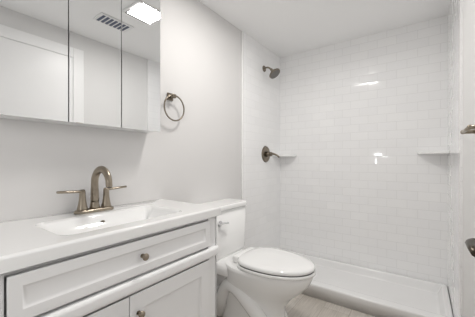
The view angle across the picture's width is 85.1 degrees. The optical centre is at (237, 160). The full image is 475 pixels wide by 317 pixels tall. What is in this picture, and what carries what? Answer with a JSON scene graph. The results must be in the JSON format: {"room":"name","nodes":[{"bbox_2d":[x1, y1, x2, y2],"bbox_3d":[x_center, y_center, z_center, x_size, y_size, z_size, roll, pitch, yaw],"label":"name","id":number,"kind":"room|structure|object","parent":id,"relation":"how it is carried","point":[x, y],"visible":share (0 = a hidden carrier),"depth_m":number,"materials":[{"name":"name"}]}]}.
{"room":"bathroom","nodes":[
{"label":"bathroom","id":0,"kind":"room"},
{"bbox_2d":[0,0,240,286],"bbox_3d":[-0.623,-0.033,1.510,0.120,2.265,3.870,0,0,36],"label":"wall","id":1,"kind":"structure","parent":0,"point":[193,155],"depth_m":1.65,"materials":[{"name":"white paint"}]},
{"bbox_2d":[0,0,159,132],"bbox_3d":[-0.687,-0.566,1.212,0.121,0.808,0.699,0,0,36],"label":"upper cabinet","id":2,"kind":"object","parent":1,"relation":"attached to","point":[91,63],"visible":1,"depth_m":1.13,"materials":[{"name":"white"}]},
{"bbox_2d":[164,92,184,120],"bbox_3d":[-0.414,-0.342,1.654,0.052,0.185,0.169,0,0,36],"label":"towel ring","id":3,"kind":"object","parent":1,"relation":"attached to","point":[170,96],"visible":1,"depth_m":1.64,"materials":[{"name":"silver metal"}]},
{"bbox_2d":[241,31,243,249],"bbox_3d":[0.045,-0.033,2.328,0.015,2.265,0.022,0,0,36],"label":"trim","id":4,"kind":"structure","parent":1,"relation":"attached to","point":[242,115],"depth_m":2.32,"materials":[{"name":"white paint"}]},
{"bbox_2d":[244,32,279,249],"bbox_3d":[0.269,-0.033,2.643,0.012,2.265,0.750,0,0,36],"label":"tile","id":5,"kind":"structure","parent":1,"relation":"attached to","point":[261,131],"depth_m":2.58,"materials":[{"name":"white tile"}]},
{"bbox_2d":[262,65,279,78],"bbox_3d":[0.340,-0.893,2.585,0.172,0.147,0.120,0,0,36],"label":"shower head","id":6,"kind":"object","parent":5,"relation":"attached to","point":[274,73],"visible":1,"depth_m":2.57},
{"bbox_2d":[262,146,279,161],"bbox_3d":[0.352,-0.065,2.620,0.150,0.170,0.170,0,0,36],"label":"shower valve","id":7,"kind":"object","parent":5,"relation":"attached to","point":[266,153],"visible":1,"depth_m":2.62,"materials":[{"name":"silver metal"}]},
{"bbox_2d":[217,293,373,316],"bbox_3d":[0.035,1.150,1.039,1.740,0.100,3.870,0,0,36],"label":"floor","id":8,"kind":"structure","parent":0,"point":[301,305],"depth_m":1.91,"materials":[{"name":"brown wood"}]},
{"bbox_2d":[0,199,220,316],"bbox_3d":[-0.537,0.669,1.090,0.503,0.862,0.921,0,0,36],"label":"bathroom vanity","id":9,"kind":"object","parent":8,"relation":"on","point":[154,258],"visible":1,"depth_m":0.94,"materials":[{"name":"white paint"}]},
{"bbox_2d":[56,166,126,214],"bbox_3d":[-0.623,0.131,1.179,0.173,0.214,0.309,0,0,36],"label":"faucet","id":10,"kind":"object","parent":9,"relation":"on","point":[83,208],"visible":1,"depth_m":1.19,"materials":[{"name":"silver metal"}]},
{"bbox_2d":[201,198,315,316],"bbox_3d":[0.127,0.707,1.754,0.808,0.787,0.422,0,0,36],"label":"toilet","id":11,"kind":"object","parent":8,"relation":"on","point":[264,282],"visible":0.92,"depth_m":1.63,"materials":[{"name":"white ceramic"}]},
{"bbox_2d":[283,249,452,316],"bbox_3d":[0.903,1.048,2.251,1.472,0.105,0.621,0,0,36],"label":"shower pan","id":12,"kind":"object","parent":8,"relation":"on","point":[373,292],"visible":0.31,"depth_m":2.07,"materials":[{"name":"white plastic"}]},
{"bbox_2d":[199,0,449,57],"bbox_3d":[0.035,-1.215,1.039,1.740,0.100,3.870,0,0,36],"label":"ceiling","id":13,"kind":"structure","parent":0,"point":[281,28],"depth_m":2.11,"materials":[{"name":"white paint"}]},
{"bbox_2d":[463,0,474,316],"bbox_3d":[0.694,-0.033,0.567,0.120,2.265,3.870,0,0,36],"label":"wall","id":14,"kind":"structure","parent":0,"point":[468,152],"depth_m":1.21,"materials":[{"name":"white paint"}]},
{"bbox_2d":[447,0,462,316],"bbox_3d":[1.446,-0.033,1.732,0.012,2.265,0.860,0,0,36],"label":"tile","id":15,"kind":"structure","parent":14,"relation":"attached to","point":[455,153],"depth_m":1.57,"materials":[{"name":"white tile"}]},
{"bbox_2d":[460,125,474,133],"bbox_3d":[0.849,-0.112,0.933,0.053,0.030,0.215,0,0,36],"label":"towel bar","id":16,"kind":"object","parent":14,"relation":"attached to","point":[467,129],"visible":1,"depth_m":0.97,"materials":[{"name":"silver metal"}]},
{"bbox_2d":[465,238,474,256],"bbox_3d":[0.472,0.083,0.434,0.080,2.022,0.811,0,0,36],"label":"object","id":17,"kind":"structure","parent":14,"relation":"in","point":[470,243],"depth_m":0.65,"materials":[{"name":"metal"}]},
{"bbox_3d":[1.127,-0.032,2.563,1.500,2.265,0.120,0,0,36],"label":"wall","id":18,"kind":"structure","parent":0,"visible":0},
{"bbox_2d":[272,154,296,156],"bbox_3d":[0.508,-0.054,2.794,0.199,0.022,0.199,0,0,36],"label":"corner shelf","id":19,"kind":"object","parent":18,"relation":"attached to","point":[287,155],"visible":0.77,"depth_m":2.77,"materials":[{"name":"white ceramic"}]},
{"bbox_2d":[280,16,446,284],"bbox_3d":[1.088,-0.033,2.510,1.476,2.265,0.012,0,0,36],"label":"tile","id":20,"kind":"structure","parent":18,"relation":"attached to","point":[363,122],"depth_m":2.40,"materials":[{"name":"white tile"}]},
{"bbox_2d":[417,150,448,153],"bbox_3d":[1.545,-0.064,2.052,0.199,0.022,0.199,0,0,36],"label":"corner shelf","id":21,"kind":"object","parent":18,"relation":"attached to","point":[435,152],"visible":0.98,"depth_m":2.00,"materials":[{"name":"white ceramic"}]}
]}

